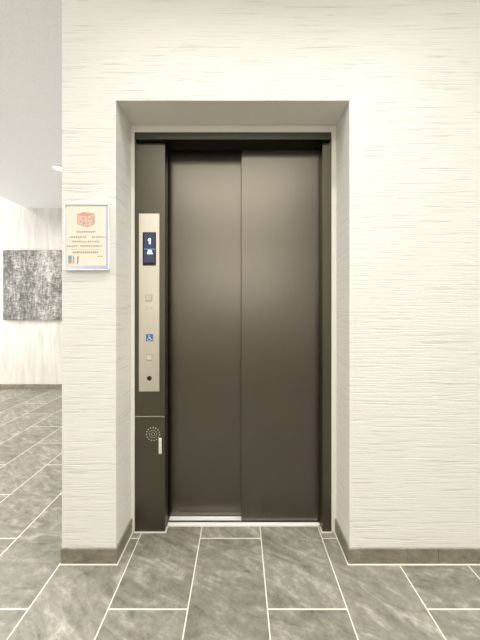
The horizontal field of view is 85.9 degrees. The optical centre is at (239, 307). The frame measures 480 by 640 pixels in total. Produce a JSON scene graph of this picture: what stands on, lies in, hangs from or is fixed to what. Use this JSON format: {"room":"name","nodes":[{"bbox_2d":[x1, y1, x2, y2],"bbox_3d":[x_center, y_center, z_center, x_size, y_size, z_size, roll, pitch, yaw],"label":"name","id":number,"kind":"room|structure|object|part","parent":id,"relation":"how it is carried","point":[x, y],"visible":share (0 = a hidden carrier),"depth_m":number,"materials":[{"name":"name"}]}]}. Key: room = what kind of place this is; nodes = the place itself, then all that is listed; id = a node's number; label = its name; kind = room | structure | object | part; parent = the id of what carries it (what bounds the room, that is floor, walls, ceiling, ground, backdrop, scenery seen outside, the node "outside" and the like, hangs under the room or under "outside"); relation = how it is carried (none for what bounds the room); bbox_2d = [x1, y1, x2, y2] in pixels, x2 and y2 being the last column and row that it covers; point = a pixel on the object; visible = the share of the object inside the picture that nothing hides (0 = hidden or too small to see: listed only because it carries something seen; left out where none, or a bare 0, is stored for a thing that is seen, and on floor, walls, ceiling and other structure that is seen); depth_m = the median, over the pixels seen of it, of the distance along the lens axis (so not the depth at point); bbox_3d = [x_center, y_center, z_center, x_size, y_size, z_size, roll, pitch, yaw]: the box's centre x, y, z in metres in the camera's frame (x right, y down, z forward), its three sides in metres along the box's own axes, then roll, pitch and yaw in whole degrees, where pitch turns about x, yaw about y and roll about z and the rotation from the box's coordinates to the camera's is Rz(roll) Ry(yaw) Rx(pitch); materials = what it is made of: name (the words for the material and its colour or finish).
{"room":"elevator lobby","nodes":[
{"label":"elevator lobby","id":0,"kind":"room"},
{"bbox_2d":[0,0,61,207],"bbox_3d":[-0.600,-1.785,0.230,9.840,0.730,7.100,0,0,0],"label":"ceiling","id":1,"kind":"structure","parent":0,"point":[30,30],"depth_m":1.78,"materials":[{"name":"white paint"}]},
{"bbox_2d":[51,165,61,170],"bbox_3d":[-1.848,-1.417,2.620,0.110,0.006,0.110,0,0,0],"label":"recessed light","id":2,"kind":"object","parent":1,"relation":"in","point":[55,167],"visible":0.78,"depth_m":2.60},
{"bbox_2d":[0,196,61,383],"bbox_3d":[-3.102,-0.450,3.720,4.596,3.200,0.120,0,0,0],"label":"wall","id":3,"kind":"structure","parent":0,"point":[30,350],"depth_m":3.66,"materials":[{"name":"paint"}]},
{"bbox_2d":[0,384,61,388],"bbox_3d":[-3.107,1.114,3.655,4.587,0.072,0.010,0,0,0],"label":"baseboard","id":4,"kind":"structure","parent":3,"relation":"attached to","point":[2,386],"depth_m":3.65,"materials":[{"name":"stone"}]},
{"bbox_2d":[3,250,61,319],"bbox_3d":[-2.840,-0.323,3.642,0.980,0.984,0.034,0,0,0],"label":"abstract painting","id":5,"kind":"object","parent":3,"relation":"attached to","point":[32,279],"visible":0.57,"depth_m":3.62,"materials":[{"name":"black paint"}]},
{"bbox_2d":[0,389,479,639],"bbox_3d":[-0.600,1.189,0.230,9.840,0.082,7.100,0,0,0],"label":"floor","id":6,"kind":"structure","parent":0,"point":[178,582],"depth_m":1.08,"materials":[{"name":"tile"}]},
{"bbox_2d":[135,143,167,530],"bbox_3d":[-0.463,0.150,1.344,0.156,1.996,0.070,0,0,0],"label":"control panel","id":7,"kind":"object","parent":6,"relation":"on","point":[151,159],"depth_m":1.32,"materials":[{"name":"brown metal"}]},
{"bbox_3d":[-0.466,-0.028,1.323,0.105,0.912,0.003,0,0,0],"label":"plate","id":8,"kind":"part","parent":7,"relation":"part of","materials":[{"name":"metal"}]},
{"bbox_3d":[-0.463,0.852,1.327,0.156,0.588,0.004,0,0,0],"label":"access door","id":9,"kind":"part","parent":7,"relation":"part of","materials":[{"name":"brown metal"}]},
{"bbox_3d":[-0.406,0.702,1.317,0.015,0.079,0.016,0,0,0],"label":"handle","id":10,"kind":"part","parent":7,"relation":"part of","materials":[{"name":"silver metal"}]},
{"bbox_2d":[62,0,479,547],"bbox_3d":[1.698,-0.450,1.393,5.004,3.200,0.454,0,0,0],"label":"wall","id":11,"kind":"structure","parent":0,"point":[398,81],"depth_m":1.17,"materials":[{"name":"paint"}]},
{"bbox_2d":[64,204,109,270],"bbox_3d":[-0.685,-0.316,1.158,0.199,0.296,0.016,0,0,0],"label":"framed notice","id":12,"kind":"object","parent":11,"relation":"attached to","point":[86,226],"visible":1,"depth_m":1.15,"materials":[{"name":"beige paper"}]},
{"bbox_2d":[60,548,117,563],"bbox_3d":[-0.679,1.116,1.162,0.254,0.068,0.008,0,0,0],"label":"baseboard","id":13,"kind":"structure","parent":11,"relation":"attached to","point":[67,555],"depth_m":1.16,"materials":[{"name":"stone"}]},
{"bbox_2d":[116,519,131,560],"bbox_3d":[-0.556,1.116,1.246,0.008,0.068,0.158,0,0,0],"label":"baseboard","id":14,"kind":"structure","parent":11,"relation":"attached to","point":[127,533],"depth_m":1.23,"materials":[{"name":"stone"}]},
{"bbox_2d":[135,132,330,530],"bbox_3d":[-0.031,0.133,1.385,1.002,2.038,0.170,0,0,0],"label":"elevator","id":15,"kind":"structure","parent":11,"relation":"in","point":[249,213],"depth_m":1.38,"materials":[{"name":"brown metal"}]},
{"bbox_3d":[-0.178,0.131,1.435,0.439,2.021,0.030,0,0,0],"label":"door","id":16,"kind":"part","parent":15,"relation":"part of","materials":[{"name":"brown metal"}]},
{"bbox_3d":[-0.036,-0.868,1.339,0.993,0.037,0.079,0,0,0],"label":"head frame","id":17,"kind":"part","parent":15,"relation":"part of","materials":[{"name":"brown metal"}]},
{"bbox_3d":[0.019,1.148,1.417,0.807,0.008,0.106,0,0,0],"label":"sill","id":18,"kind":"part","parent":15,"relation":"part of","materials":[{"name":"metal"}]},
{"bbox_3d":[0.221,0.131,1.398,0.429,2.021,0.030,0,0,0],"label":"door","id":19,"kind":"part","parent":15,"relation":"part of","materials":[{"name":"brown metal"}]},
{"bbox_2d":[131,125,335,531],"bbox_3d":[-0.033,0.106,1.393,1.055,2.088,0.135,0,0,0],"label":"trim","id":20,"kind":"structure","parent":11,"relation":"attached to","point":[137,128],"depth_m":1.32,"materials":[{"name":"white paint"}]},
{"bbox_2d":[335,519,348,561],"bbox_3d":[0.491,1.116,1.246,0.008,0.068,0.158,0,0,0],"label":"baseboard","id":21,"kind":"structure","parent":11,"relation":"attached to","point":[338,531],"depth_m":1.24,"materials":[{"name":"stone"}]},
{"bbox_3d":[4.260,-0.450,-0.790,0.120,3.200,4.820,0,0,0],"label":"wall","id":22,"kind":"structure","parent":0,"visible":0},
{"bbox_2d":[348,548,479,563],"bbox_3d":[2.343,1.116,1.162,3.713,0.068,0.008,0,0,0],"label":"baseboard","id":23,"kind":"structure","parent":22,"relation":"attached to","point":[355,555],"depth_m":1.16,"materials":[{"name":"stone"}]}
]}

